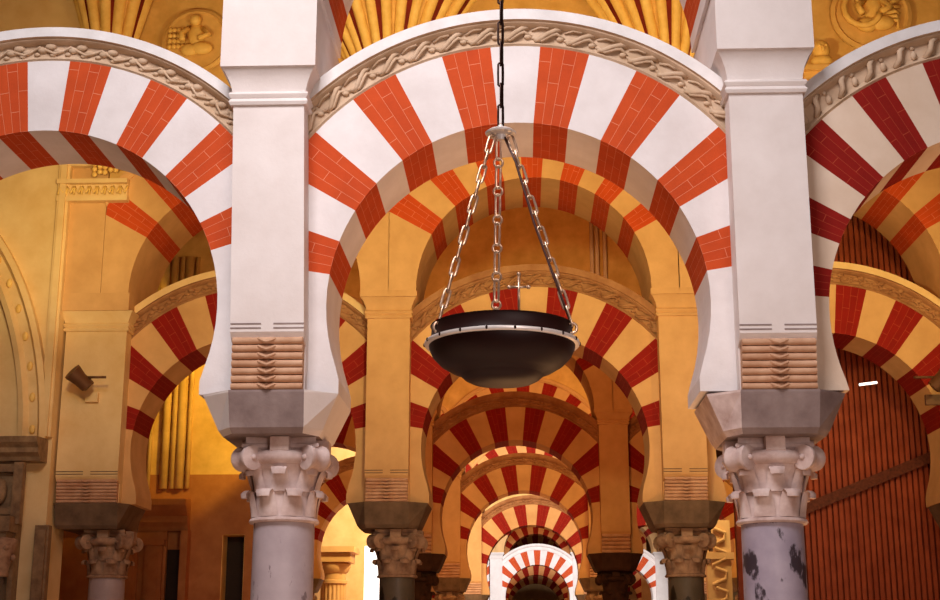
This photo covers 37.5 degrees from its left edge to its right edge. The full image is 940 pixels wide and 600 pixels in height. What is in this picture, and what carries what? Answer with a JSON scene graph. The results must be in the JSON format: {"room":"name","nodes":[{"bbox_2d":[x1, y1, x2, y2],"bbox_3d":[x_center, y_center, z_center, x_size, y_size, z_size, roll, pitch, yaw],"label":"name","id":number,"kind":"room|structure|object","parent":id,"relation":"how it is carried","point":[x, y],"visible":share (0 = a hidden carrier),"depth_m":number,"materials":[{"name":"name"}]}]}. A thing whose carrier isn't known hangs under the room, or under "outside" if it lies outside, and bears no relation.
{"room":"mosque","nodes":[
{"label":"mosque","id":0,"kind":"room"},
{"bbox_2d":[0,0,79,599],"bbox_3d":[-8.975,0.589,15.730,8.930,9.900,0.600,-1,-14,2],"label":"wall","id":1,"kind":"structure","parent":0,"point":[28,203],"depth_m":15.48,"materials":[{"name":"yellow paint"}]},
{"bbox_2d":[0,235,47,438],"bbox_3d":[-6.555,0.080,15.397,3.960,3.120,0.120,-1,-14,2],"label":"arch","id":2,"kind":"object","parent":1,"relation":"attached to","point":[16,300],"visible":0.98,"depth_m":15.20,"materials":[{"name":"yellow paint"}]},
{"bbox_2d":[44,164,72,437],"bbox_3d":[-4.591,-0.047,15.366,0.130,3.150,0.100,-1,-14,2],"label":"trim","id":3,"kind":"structure","parent":1,"relation":"attached to","point":[65,171],"depth_m":15.32,"materials":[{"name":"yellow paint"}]},
{"bbox_2d":[64,168,109,292],"bbox_3d":[-4.300,-2.062,16.483,0.410,4.370,1.060,-1,-14,2],"label":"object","id":4,"kind":"structure","parent":1,"relation":"attached to","point":[86,232],"depth_m":15.57,"materials":[{"name":"beige paint"}]},
{"bbox_2d":[56,164,129,202],"bbox_3d":[-4.208,-1.377,15.692,0.904,0.550,0.222,-1,-14,2],"label":"carved frieze","id":5,"kind":"object","parent":1,"relation":"attached to","point":[91,190],"visible":0.52,"depth_m":15.63,"materials":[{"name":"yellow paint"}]},
{"bbox_2d":[146,230,244,599],"bbox_3d":[-8.144,1.744,20.217,10.250,9.900,0.400,-1,-14,2],"label":"wall","id":6,"kind":"structure","parent":0,"point":[211,453],"depth_m":19.79,"materials":[{"name":"paint"}]},
{"bbox_2d":[59,474,252,599],"bbox_3d":[-8.152,4.500,19.291,10.250,4.100,0.020,-1,-14,2],"label":"wood paneling","id":7,"kind":"structure","parent":6,"relation":"attached to","point":[218,508],"depth_m":19.43,"materials":[{"name":"brown paint"}]},
{"bbox_2d":[124,499,190,599],"bbox_3d":[-4.601,4.587,18.947,1.370,3.760,0.380,-1,-14,2],"label":"stone doorway","id":8,"kind":"structure","parent":6,"relation":"in","point":[158,572],"depth_m":19.24,"materials":[{"name":"brown paint"}]},
{"bbox_2d":[146,256,200,488],"bbox_3d":[-4.278,1.019,20.008,0.622,3.400,0.140,-1,-14,2],"label":"cluster","id":9,"kind":"object","parent":6,"relation":"attached to","point":[179,424],"visible":0.52,"depth_m":19.75,"materials":[{"name":"paint"}]},
{"bbox_2d":[225,537,243,599],"bbox_3d":[-3.298,4.952,19.341,0.300,3.250,0.060,-1,-14,2],"label":"door","id":10,"kind":"structure","parent":6,"relation":"in","point":[235,545],"depth_m":19.61,"materials":[{"name":"brown wood"}]},
{"bbox_2d":[315,447,370,599],"bbox_3d":[-7.244,5.639,35.351,10.900,9.900,0.300,-1,-14,2],"label":"wall","id":11,"kind":"structure","parent":0,"point":[342,530],"depth_m":34.94,"materials":[{"name":"yellow paint"}]},
{"bbox_2d":[364,546,378,599],"bbox_3d":[-2.350,8.287,34.406,0.600,4.300,0.050,-1,-14,2],"label":"window","id":12,"kind":"structure","parent":11,"relation":"in","point":[371,582],"depth_m":34.72,"materials":[{"name":"white glass"}]},
{"bbox_2d":[512,538,736,599],"bbox_3d":[2.949,16.719,78.403,28.000,9.900,0.300,-1,-14,2],"label":"wall","id":13,"kind":"structure","parent":0,"point":[531,591],"depth_m":78.26,"materials":[{"name":"beige paint"}]},
{"bbox_2d":[716,450,722,457],"bbox_3d":[1.637,2.901,45.173,28.000,0.300,71.000,-1,-14,2],"label":"ceiling","id":14,"kind":"structure","parent":0,"point":[718,453],"depth_m":58.46,"materials":[{"name":"brown"}]},
{"bbox_2d":[73,0,152,38],"bbox_3d":[-4.169,-3.053,15.758,1.468,2.792,0.774,-1,-14,2],"label":"vault","id":15,"kind":"object","parent":14,"relation":"attached to","point":[122,17],"visible":0.22,"depth_m":15.89,"materials":[{"name":"paint"}]},
{"bbox_2d":[341,0,475,59],"bbox_3d":[-0.933,-3.195,15.205,3.279,2.792,1.671,-1,-14,2],"label":"vault","id":16,"kind":"object","parent":14,"relation":"attached to","point":[368,22],"visible":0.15,"depth_m":15.43,"materials":[{"name":"paint"}]},
{"bbox_2d":[586,0,694,57],"bbox_3d":[2.265,-3.224,15.091,3.279,2.792,1.671,-1,-14,2],"label":"vault","id":17,"kind":"object","parent":14,"relation":"attached to","point":[664,20],"visible":0.12,"depth_m":15.34,"materials":[{"name":"paint"}]},
{"bbox_3d":[1.361,10.911,35.372,28.000,0.300,86.000,-1,-14,2],"label":"floor","id":18,"kind":"structure","parent":0,"visible":0},
{"bbox_2d":[0,436,51,599],"bbox_3d":[-5.787,3.343,14.355,2.650,3.880,0.455,-1,-14,2],"label":"door frame","id":19,"kind":"structure","parent":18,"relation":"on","point":[16,452],"depth_m":14.63,"materials":[{"name":"stone"}]},
{"bbox_2d":[75,530,142,599],"bbox_3d":[-3.982,3.987,14.976,0.639,2.943,0.639,-1,-14,2],"label":"column","id":20,"kind":"structure","parent":18,"relation":"on","point":[108,562],"depth_m":15.06,"materials":[{"name":"grey stone"}]},
{"bbox_2d":[53,293,145,534],"bbox_3d":[-4.131,1.324,15.698,0.870,2.580,1.240,-1,-14,2],"label":"pier","id":21,"kind":"object","parent":20,"relation":"on","point":[99,328],"visible":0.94,"depth_m":15.18,"materials":[{"name":"stone"}]},
{"bbox_2d":[65,365,105,402],"bbox_3d":[-4.195,0.903,15.062,0.419,0.359,0.368,6,-16,-23],"label":"wall spotlight","id":22,"kind":"object","parent":21,"relation":"attached to","point":[77,376],"visible":1,"depth_m":14.95,"materials":[{"name":"metal"}]},
{"bbox_2d":[121,270,366,509],"bbox_3d":[-2.483,1.002,15.690,3.210,2.660,0.715,-1,-14,2],"label":"arch","id":23,"kind":"object","parent":21,"relation":"on","point":[172,338],"visible":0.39,"depth_m":15.54,"materials":[{"name":"paint"}]},
{"bbox_2d":[101,0,389,301],"bbox_3d":[-2.487,-2.085,16.394,3.210,4.370,1.110,-1,-14,2],"label":"arch","id":24,"kind":"object","parent":21,"relation":"on","point":[143,235],"visible":0.28,"depth_m":15.66,"materials":[{"name":"red paint"}]},
{"bbox_2d":[162,9,221,70],"bbox_3d":[-3.180,-3.027,16.002,0.800,0.800,0.210,-1,-14,2],"label":"medallion","id":25,"kind":"object","parent":24,"relation":"attached to","point":[195,35],"visible":0.94,"depth_m":16.04,"materials":[{"name":"paint"}]},
{"bbox_2d":[231,436,338,599],"bbox_3d":[-1.203,2.367,8.736,0.639,2.970,0.639,-1,-14,2],"label":"column","id":26,"kind":"structure","parent":18,"relation":"on","point":[285,475],"depth_m":8.81,"materials":[{"name":"grey stone"}]},
{"bbox_2d":[203,0,349,447],"bbox_3d":[-1.267,-0.479,9.502,0.870,2.935,1.240,-1,-14,2],"label":"pier","id":27,"kind":"object","parent":26,"relation":"on","point":[274,53],"visible":0.97,"depth_m":8.99,"materials":[{"name":"grey stone"}]},
{"bbox_2d":[320,0,709,57],"bbox_3d":[0.313,-3.876,10.197,3.210,3.990,1.110,-1,-14,2],"label":"arch","id":28,"kind":"object","parent":27,"relation":"on","point":[336,12],"visible":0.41,"depth_m":10.00,"materials":[{"name":"red paint"}]},
{"bbox_2d":[307,9,736,410],"bbox_3d":[0.319,-0.615,9.448,3.210,2.640,0.715,-1,-14,2],"label":"arch","id":29,"kind":"object","parent":27,"relation":"on","point":[623,105],"visible":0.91,"depth_m":9.32,"materials":[{"name":"red paint"}]},
{"bbox_2d":[320,546,358,599],"bbox_3d":[-3.225,7.874,32.401,1.080,4.100,1.080,-1,-14,2],"label":"fluted column","id":30,"kind":"structure","parent":18,"relation":"on","point":[337,561],"depth_m":32.43,"materials":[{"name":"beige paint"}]},
{"bbox_2d":[366,529,427,599],"bbox_3d":[-0.795,3.958,14.862,0.639,2.943,0.639,-1,-14,2],"label":"column","id":31,"kind":"structure","parent":18,"relation":"on","point":[397,551],"depth_m":14.95,"materials":[{"name":"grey stone"}]},
{"bbox_2d":[348,290,431,533],"bbox_3d":[-0.878,1.294,15.582,0.870,2.580,1.240,-1,-14,2],"label":"pier","id":32,"kind":"object","parent":31,"relation":"on","point":[389,315],"visible":0.97,"depth_m":15.05,"materials":[{"name":"stone"}]},
{"bbox_2d":[388,0,679,301],"bbox_3d":[0.716,-2.114,16.280,3.210,4.370,1.110,-1,-14,2],"label":"arch","id":33,"kind":"object","parent":32,"relation":"on","point":[423,223],"visible":0.31,"depth_m":15.58,"materials":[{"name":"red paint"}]},
{"bbox_2d":[409,264,662,508],"bbox_3d":[0.719,0.973,15.575,3.210,2.660,0.715,-1,-14,2],"label":"arch","id":34,"kind":"object","parent":32,"relation":"on","point":[617,331],"visible":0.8,"depth_m":15.43,"materials":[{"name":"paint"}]},
{"bbox_2d":[415,571,438,599],"bbox_3d":[-0.836,5.881,22.335,0.639,2.943,0.639,-1,-14,2],"label":"column","id":35,"kind":"structure","parent":18,"relation":"on","point":[425,580],"depth_m":22.44,"materials":[{"name":"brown stone"}]},
{"bbox_2d":[416,410,446,572],"bbox_3d":[-0.835,3.217,23.052,0.870,2.580,1.240,-1,-14,2],"label":"pier","id":36,"kind":"object","parent":35,"relation":"on","point":[430,562],"visible":0.2,"depth_m":22.43,"materials":[{"name":"stone"}]},
{"bbox_2d":[432,391,600,556],"bbox_3d":[0.763,2.895,23.046,3.210,2.660,0.715,-1,-14,2],"label":"arch","id":37,"kind":"object","parent":36,"relation":"on","point":[475,427],"visible":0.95,"depth_m":22.91,"materials":[{"name":"brick"}]},
{"bbox_2d":[424,207,612,416],"bbox_3d":[0.760,-0.192,23.750,3.210,4.370,1.110,-1,-14,2],"label":"wall","id":38,"kind":"structure","parent":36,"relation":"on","point":[567,233],"depth_m":23.42,"materials":[{"name":"paint"}]},
{"bbox_2d":[589,222,593,272],"bbox_3d":[2.043,-0.732,23.236,0.065,1.600,0.065,-7,-16,24],"label":"shaft","id":39,"kind":"object","parent":38,"relation":"attached to","point":[591,239],"visible":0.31,"depth_m":23.25,"materials":[{"name":"beige paint"}]},
{"bbox_2d":[594,225,599,274],"bbox_3d":[2.132,-0.733,23.232,0.065,1.600,0.065,-7,-16,24],"label":"shaft","id":40,"kind":"object","parent":38,"relation":"attached to","point":[597,265],"visible":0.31,"depth_m":23.23,"materials":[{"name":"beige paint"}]},
{"bbox_2d":[602,231,607,277],"bbox_3d":[2.262,-0.734,23.228,0.065,1.600,0.065,-7,-16,24],"label":"shaft","id":41,"kind":"object","parent":38,"relation":"attached to","point":[604,235],"visible":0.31,"depth_m":23.21,"materials":[{"name":"beige paint"}]},
{"bbox_2d":[434,591,464,599],"bbox_3d":[-0.427,7.666,29.269,0.639,2.943,0.639,-1,-14,2],"label":"column","id":42,"kind":"structure","parent":18,"relation":"on","point":[449,595],"depth_m":29.36,"materials":[{"name":"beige stone"}]},
{"bbox_2d":[432,468,470,592],"bbox_3d":[-0.426,5.002,29.986,0.870,2.580,1.240,-1,-14,2],"label":"pier","id":43,"kind":"object","parent":42,"relation":"on","point":[449,575],"visible":0.68,"depth_m":29.42,"materials":[{"name":"stone"}]},
{"bbox_2d":[449,365,590,469],"bbox_3d":[1.169,1.593,30.684,3.210,4.370,1.110,-1,-14,2],"label":"arch","id":44,"kind":"object","parent":43,"relation":"on","point":[562,384],"visible":0.22,"depth_m":30.08,"materials":[{"name":"paint"}]},
{"bbox_2d":[460,453,588,579],"bbox_3d":[1.172,4.680,29.980,3.210,2.660,0.715,-1,-14,2],"label":"arch","id":45,"kind":"object","parent":43,"relation":"on","point":[492,480],"visible":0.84,"depth_m":29.85,"materials":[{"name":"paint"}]},
{"bbox_2d":[585,591,602,599],"bbox_3d":[2.771,7.636,29.155,0.639,2.943,0.639,-1,-14,2],"label":"column","id":46,"kind":"structure","parent":18,"relation":"on","point":[592,595],"depth_m":29.25,"materials":[{"name":"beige stone"}]},
{"bbox_2d":[579,503,602,592],"bbox_3d":[2.772,4.972,29.872,0.870,2.580,1.240,-1,-14,2],"label":"pier","id":47,"kind":"object","parent":46,"relation":"on","point":[588,584],"visible":0.18,"depth_m":29.20,"materials":[{"name":"stone"}]},
{"bbox_2d":[637,479,736,577],"bbox_3d":[4.370,4.651,29.866,3.210,2.660,0.715,-1,-14,2],"label":"arch","id":48,"kind":"object","parent":47,"relation":"on","point":[727,513],"visible":0.02,"depth_m":29.54,"materials":[{"name":"paint"}]},
{"bbox_2d":[595,571,635,599],"bbox_3d":[2.362,5.852,22.221,0.639,2.943,0.639,-1,-14,2],"label":"column","id":49,"kind":"structure","parent":18,"relation":"on","point":[615,584],"depth_m":22.32,"materials":[{"name":"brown stone"}]},
{"bbox_2d":[587,409,641,572],"bbox_3d":[2.363,3.188,22.938,0.870,2.580,1.240,-1,-14,2],"label":"pier","id":50,"kind":"object","parent":49,"relation":"on","point":[615,555],"visible":0.94,"depth_m":22.41,"materials":[{"name":"stone"}]},
{"bbox_2d":[609,237,641,408],"bbox_3d":[3.958,-0.221,23.636,3.210,4.370,1.110,-1,-14,2],"label":"wall","id":51,"kind":"structure","parent":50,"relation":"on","point":[621,271],"depth_m":23.24,"materials":[{"name":"paint"}]},
{"bbox_2d":[628,415,644,554],"bbox_3d":[3.961,2.866,22.932,3.210,2.660,0.715,-1,-14,2],"label":"arch","id":52,"kind":"object","parent":50,"relation":"on","point":[636,455],"visible":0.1,"depth_m":22.68,"materials":[{"name":"paint"}]},
{"bbox_2d":[653,528,716,599],"bbox_3d":[2.333,3.929,14.751,0.639,2.943,0.639,-1,-14,2],"label":"column","id":53,"kind":"structure","parent":18,"relation":"on","point":[684,550],"depth_m":14.84,"materials":[{"name":"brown stone"}]},
{"bbox_2d":[639,287,724,532],"bbox_3d":[2.319,1.265,15.468,0.870,2.580,1.240,-1,-14,2],"label":"pier","id":54,"kind":"object","parent":53,"relation":"on","point":[685,503],"visible":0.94,"depth_m":14.91,"materials":[{"name":"stone"}]},
{"bbox_2d":[678,0,939,294],"bbox_3d":[3.914,-2.143,16.166,3.210,4.370,1.110,-1,-14,2],"label":"arch","id":55,"kind":"object","parent":54,"relation":"on","point":[906,213],"visible":0.13,"depth_m":15.70,"materials":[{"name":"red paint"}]},
{"bbox_2d":[803,40,833,80],"bbox_3d":[4.026,-2.708,15.675,0.600,0.480,0.272,-1,-14,2],"label":"bust","id":56,"kind":"object","parent":55,"relation":"attached to","point":[821,59],"visible":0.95,"depth_m":15.59,"materials":[{"name":"paint"}]},
{"bbox_2d":[830,0,911,48],"bbox_3d":[4.585,-3.292,15.777,0.920,0.920,0.224,-1,-14,2],"label":"medallion","id":57,"kind":"object","parent":55,"relation":"attached to","point":[858,23],"visible":0.94,"depth_m":15.79,"materials":[{"name":"paint"}]},
{"bbox_2d":[706,261,939,506],"bbox_3d":[3.917,0.944,15.461,3.210,2.660,0.715,-1,-14,2],"label":"arch","id":58,"kind":"object","parent":54,"relation":"on","point":[884,318],"visible":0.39,"depth_m":15.33,"materials":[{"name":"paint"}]},
{"bbox_2d":[706,520,733,599],"bbox_3d":[4.488,5.947,24.712,0.540,4.000,0.275,-1,-14,2],"label":"carved pillar","id":59,"kind":"structure","parent":18,"relation":"on","point":[719,571],"depth_m":24.92,"materials":[{"name":"gold metal"}]},
{"bbox_2d":[714,436,825,599],"bbox_3d":[1.930,2.346,8.623,0.639,2.955,0.639,-1,-14,2],"label":"column","id":60,"kind":"structure","parent":18,"relation":"on","point":[769,475],"depth_m":8.69,"materials":[{"name":"stone"}]},
{"bbox_2d":[693,0,844,450],"bbox_3d":[1.946,-0.499,9.385,0.870,2.955,1.240,-1,-14,2],"label":"pier","id":61,"kind":"object","parent":60,"relation":"on","point":[760,50],"visible":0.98,"depth_m":8.86,"materials":[{"name":"grey stone"}]},
{"bbox_2d":[803,20,939,392],"bbox_3d":[3.559,-0.598,9.321,3.210,2.545,0.715,-1,-14,2],"label":"arch","id":62,"kind":"object","parent":61,"relation":"on","point":[872,115],"visible":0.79,"depth_m":9.19,"materials":[{"name":"paint"}]},
{"bbox_2d":[733,216,939,599],"bbox_3d":[5.751,1.578,16.363,5.300,8.300,0.180,-1,-14,2],"label":"wooden screen","id":63,"kind":"object","parent":18,"relation":"on","point":[870,533],"visible":0.2,"depth_m":16.20,"materials":[{"name":"brown wood"}]},
{"bbox_3d":[-3.625,7.695,29.383,0.639,2.943,0.639,-1,-14,2],"label":"column","id":64,"kind":"structure","parent":18,"relation":"on","visible":0},
{"bbox_2d":[313,578,323,592],"bbox_3d":[-3.624,5.031,30.100,0.870,2.580,1.240,-1,-14,2],"label":"pier","id":65,"kind":"object","parent":64,"relation":"on","point":[317,583],"visible":0.04,"depth_m":29.56,"materials":[{"name":"stone"}]},
{"bbox_2d":[313,456,437,579],"bbox_3d":[-2.026,4.709,30.093,3.210,2.660,0.715,-1,-14,2],"label":"arch","id":66,"kind":"object","parent":65,"relation":"on","point":[336,488],"visible":0.16,"depth_m":29.97,"materials":[{"name":"paint"}]},
{"bbox_2d":[440,389,448,416],"bbox_3d":[-2.029,1.622,30.798,3.210,4.370,1.110,-1,-14,2],"label":"arch","id":67,"kind":"object","parent":65,"relation":"on","point":[445,405],"visible":0.03,"depth_m":30.09,"materials":[{"name":"paint"}]},
{"bbox_3d":[5.969,7.607,29.041,0.639,2.943,0.639,-1,-14,2],"label":"column","id":68,"kind":"structure","parent":18,"relation":"on","visible":0},
{"bbox_2d":[732,578,737,591],"bbox_3d":[5.970,4.943,29.758,0.870,2.580,1.240,-1,-14,2],"label":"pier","id":69,"kind":"object","parent":68,"relation":"on","point":[734,580],"visible":0.02,"depth_m":29.25,"materials":[{"name":"stone"}]},
{"bbox_3d":[-4.526,2.398,8.855,0.639,2.970,0.639,-1,-14,2],"label":"column","id":70,"kind":"structure","parent":18,"relation":"on","visible":0},
{"bbox_3d":[-4.524,-0.449,9.618,0.870,2.935,1.240,-1,-14,2],"label":"pier","id":71,"kind":"object","parent":70,"relation":"on","visible":0},
{"bbox_2d":[0,27,232,397],"bbox_3d":[-2.882,-0.546,9.552,3.210,2.560,0.715,-1,-14,2],"label":"arch","id":72,"kind":"object","parent":71,"relation":"on","point":[141,108],"visible":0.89,"depth_m":9.43,"materials":[{"name":"white paint"}]},
{"bbox_3d":[5.521,3.900,14.637,0.639,2.943,0.639,-1,-14,2],"label":"column","id":73,"kind":"structure","parent":18,"relation":"on","visible":0},
{"bbox_2d":[928,291,939,527],"bbox_3d":[5.522,1.236,15.354,0.870,2.580,1.240,-1,-14,2],"label":"pier","id":74,"kind":"object","parent":73,"relation":"on","point":[935,509],"visible":0.15,"depth_m":15.28,"materials":[{"name":"stone"}]},
{"bbox_2d":[913,369,939,404],"bbox_3d":[4.978,0.885,14.702,0.456,0.398,0.414,-8,-16,27],"label":"wall spotlight","id":75,"kind":"object","parent":74,"relation":"attached to","point":[931,399],"visible":1,"depth_m":14.64,"materials":[{"name":"metal"}]},
{"bbox_3d":[-4.034,5.911,22.449,0.639,2.943,0.639,-1,-14,2],"label":"column","id":76,"kind":"structure","parent":18,"relation":"on","visible":0},
{"bbox_3d":[-4.033,3.246,23.166,0.870,2.580,1.240,-1,-14,2],"label":"pier","id":77,"kind":"object","parent":76,"relation":"on","visible":0},
{"bbox_2d":[332,411,355,451],"bbox_3d":[-2.435,2.925,23.160,3.210,2.660,0.715,-1,-14,2],"label":"arch","id":78,"kind":"object","parent":77,"relation":"on","point":[346,439],"visible":0.02,"depth_m":23.02,"materials":[{"name":"brick"}]},
{"bbox_2d":[344,259,363,305],"bbox_3d":[-2.438,-0.162,23.864,3.210,4.370,1.110,-1,-14,2],"label":"arch","id":79,"kind":"object","parent":77,"relation":"on","point":[352,288],"visible":0.02,"depth_m":23.38,"materials":[{"name":"paint"}]},
{"bbox_3d":[0.090,9.676,37.081,0.639,2.943,0.639,-1,-14,2],"label":"column","id":80,"kind":"structure","parent":18,"relation":"on","visible":0},
{"bbox_2d":[464,510,489,599],"bbox_3d":[0.091,7.012,37.798,0.870,2.580,1.240,-1,-14,2],"label":"pier","id":81,"kind":"object","parent":80,"relation":"on","point":[474,549],"visible":0.69,"depth_m":37.25,"materials":[{"name":"stone"}]},
{"bbox_2d":[473,446,555,466],"bbox_3d":[1.686,3.603,38.496,3.210,4.370,1.110,-1,-14,2],"label":"arch","id":82,"kind":"object","parent":81,"relation":"on","point":[501,451],"visible":0.06,"depth_m":37.84,"materials":[{"name":"paint"}]},
{"bbox_2d":[481,495,583,594],"bbox_3d":[1.689,6.690,37.791,3.210,2.660,0.715,-1,-14,2],"label":"arch","id":83,"kind":"object","parent":81,"relation":"on","point":[507,516],"visible":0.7,"depth_m":37.66,"materials":[{"name":"paint"}]},
{"bbox_3d":[3.288,9.647,36.967,0.639,2.943,0.639,-1,-14,2],"label":"column","id":84,"kind":"structure","parent":18,"relation":"on","visible":0},
{"bbox_2d":[575,592,586,599],"bbox_3d":[3.289,6.983,37.684,0.870,2.580,1.240,-1,-14,2],"label":"pier","id":85,"kind":"object","parent":84,"relation":"on","point":[581,596],"visible":0.06,"depth_m":37.03,"materials":[{"name":"stone"}]},
{"bbox_2d":[637,504,647,527],"bbox_3d":[4.887,6.661,37.677,3.210,2.660,0.715,-1,-14,2],"label":"arch","id":86,"kind":"object","parent":85,"relation":"on","point":[641,522],"visible":0.02,"depth_m":37.57,"materials":[{"name":"brick"}]},
{"bbox_3d":[-2.170,13.887,53.443,0.639,2.943,0.639,-1,-14,2],"label":"column","id":87,"kind":"structure","parent":18,"relation":"on","visible":0},
{"bbox_3d":[-2.169,11.223,54.159,0.870,2.580,1.240,-1,-14,2],"label":"pier","id":88,"kind":"object","parent":87,"relation":"on","visible":0},
{"bbox_2d":[487,559,489,599],"bbox_3d":[-0.571,10.901,54.153,3.210,2.660,0.715,-1,-14,2],"label":"arch","id":89,"kind":"object","parent":88,"relation":"on","point":[488,565],"visible":0.07,"depth_m":53.85,"materials":[{"name":"white paint"}]},
{"bbox_3d":[1.028,13.858,53.329,0.639,2.943,0.639,-1,-14,2],"label":"column","id":90,"kind":"structure","parent":18,"relation":"on","visible":0},
{"bbox_2d":[489,552,503,599],"bbox_3d":[1.029,11.194,54.045,0.870,2.580,1.240,-1,-14,2],"label":"pier","id":91,"kind":"object","parent":90,"relation":"on","point":[495,558],"visible":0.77,"depth_m":53.63,"materials":[{"name":"white paint"}]},
{"bbox_2d":[496,494,571,551],"bbox_3d":[2.624,7.785,54.743,3.210,4.370,1.110,-1,-14,2],"label":"arch","id":92,"kind":"object","parent":91,"relation":"on","point":[500,546],"visible":0.09,"depth_m":53.89,"materials":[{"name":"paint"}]},
{"bbox_2d":[502,544,572,599],"bbox_3d":[2.627,10.872,54.039,3.210,2.660,0.715,-1,-14,2],"label":"arch","id":93,"kind":"object","parent":91,"relation":"on","point":[517,559],"visible":0.96,"depth_m":53.91,"materials":[{"name":"white paint"}]},
{"bbox_3d":[4.226,13.828,53.215,0.639,2.943,0.639,-1,-14,2],"label":"column","id":94,"kind":"structure","parent":18,"relation":"on","visible":0},
{"bbox_2d":[569,552,577,599],"bbox_3d":[4.227,11.164,53.931,0.870,2.580,1.240,-1,-14,2],"label":"pier","id":95,"kind":"object","parent":94,"relation":"on","point":[574,564],"visible":0.27,"depth_m":53.54,"materials":[{"name":"white paint"}]},
{"bbox_2d":[636,549,655,599],"bbox_3d":[5.825,10.843,53.925,3.210,2.660,0.715,-1,-14,2],"label":"arch","id":96,"kind":"object","parent":95,"relation":"on","point":[646,566],"visible":0.24,"depth_m":53.70,"materials":[{"name":"white paint"}]},
{"bbox_2d":[639,527,661,552],"bbox_3d":[5.822,7.756,54.629,3.210,4.370,1.110,-1,-14,2],"label":"arch","id":97,"kind":"object","parent":95,"relation":"on","point":[650,536],"visible":0.03,"depth_m":53.78,"materials":[{"name":"paint"}]},
{"bbox_3d":[7.424,13.799,53.100,0.639,2.943,0.639,-1,-14,2],"label":"column","id":98,"kind":"structure","parent":18,"relation":"on","visible":0},
{"bbox_2d":[651,552,667,599],"bbox_3d":[7.425,11.135,53.817,0.870,2.580,1.240,-1,-14,2],"label":"pier","id":99,"kind":"object","parent":98,"relation":"on","point":[661,581],"visible":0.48,"depth_m":53.37,"materials":[{"name":"white paint"}]},
{"bbox_3d":[1.302,15.576,60.006,0.639,2.943,0.639,-1,-14,2],"label":"column","id":100,"kind":"structure","parent":18,"relation":"on","visible":0},
{"bbox_3d":[1.303,12.912,60.722,0.870,2.580,1.240,-1,-14,2],"label":"pier","id":101,"kind":"object","parent":100,"relation":"on","visible":0},
{"bbox_2d":[506,566,567,599],"bbox_3d":[2.901,12.590,60.716,3.210,2.660,0.715,-1,-14,2],"label":"arch","id":102,"kind":"object","parent":101,"relation":"on","point":[543,571],"visible":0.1,"depth_m":60.55,"materials":[{"name":"paint"}]},
{"bbox_2d":[504,527,569,554],"bbox_3d":[2.898,9.504,61.420,3.210,4.370,1.110,-1,-14,2],"label":"arch","id":103,"kind":"object","parent":101,"relation":"on","point":[517,535],"visible":0.17,"depth_m":60.71,"materials":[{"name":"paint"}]},
{"bbox_3d":[4.500,15.547,59.892,0.639,2.943,0.639,-1,-14,2],"label":"column","id":104,"kind":"structure","parent":18,"relation":"on","visible":0},
{"bbox_3d":[4.501,12.883,60.608,0.870,2.580,1.240,-1,-14,2],"label":"pier","id":105,"kind":"object","parent":104,"relation":"on","visible":0},
{"bbox_2d":[631,570,641,599],"bbox_3d":[6.099,12.561,60.602,3.210,2.660,0.715,-1,-14,2],"label":"arch","id":106,"kind":"object","parent":105,"relation":"on","point":[636,586],"visible":0.06,"depth_m":60.30,"materials":[{"name":"paint"}]},
{"bbox_2d":[638,528,645,549],"bbox_3d":[6.095,9.474,61.306,3.210,4.370,1.110,-1,-14,2],"label":"arch","id":107,"kind":"object","parent":105,"relation":"on","point":[643,537],"visible":0.05,"depth_m":60.48,"materials":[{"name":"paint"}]},
{"bbox_3d":[7.697,15.518,59.777,0.639,2.943,0.639,-1,-14,2],"label":"column","id":108,"kind":"structure","parent":18,"relation":"on","visible":0},
{"bbox_2d":[641,575,651,599],"bbox_3d":[7.699,12.854,60.494,0.870,2.580,1.240,-1,-14,2],"label":"pier","id":109,"kind":"object","parent":108,"relation":"on","point":[646,592],"visible":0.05,"depth_m":60.02,"materials":[{"name":"stone"}]},
{"bbox_3d":[1.599,17.319,66.779,0.639,2.943,0.639,-1,-14,2],"label":"column","id":110,"kind":"structure","parent":18,"relation":"on","visible":0},
{"bbox_3d":[1.600,14.655,67.495,0.870,2.580,1.240,-1,-14,2],"label":"pier","id":111,"kind":"object","parent":110,"relation":"on","visible":0},
{"bbox_2d":[511,536,559,549],"bbox_3d":[3.195,11.247,68.193,3.210,4.370,1.110,-1,-14,2],"label":"arch","id":112,"kind":"object","parent":111,"relation":"on","point":[531,539],"visible":0.02,"depth_m":67.53,"materials":[{"name":"paint"}]},
{"bbox_2d":[508,576,563,599],"bbox_3d":[3.198,14.334,67.489,3.210,2.660,0.715,-1,-14,2],"label":"arch","id":113,"kind":"object","parent":111,"relation":"on","point":[542,580],"visible":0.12,"depth_m":67.32,"materials":[{"name":"paint"}]},
{"bbox_3d":[7.995,17.261,66.551,0.639,2.943,0.639,-1,-14,2],"label":"column","id":114,"kind":"structure","parent":18,"relation":"on","visible":0},
{"bbox_2d":[630,586,636,599],"bbox_3d":[7.996,14.597,67.267,0.870,2.580,1.240,-1,-14,2],"label":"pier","id":115,"kind":"object","parent":114,"relation":"on","point":[633,596],"visible":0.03,"depth_m":66.83,"materials":[{"name":"stone"}]},
{"bbox_3d":[0.195,-3.672,8.842,0.040,0.320,2.105,-1,-14,2],"label":"bar","id":116,"kind":"object","parent":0,"visible":0},
{"bbox_2d":[423,0,580,387],"bbox_3d":[0.156,-1.690,7.249,0.769,4.338,0.760,5,-15,-18],"label":"hanging lamp","id":117,"kind":"object","parent":116,"relation":"hanging from","point":[495,348],"visible":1,"depth_m":6.57,"materials":[{"name":"brown metal"}]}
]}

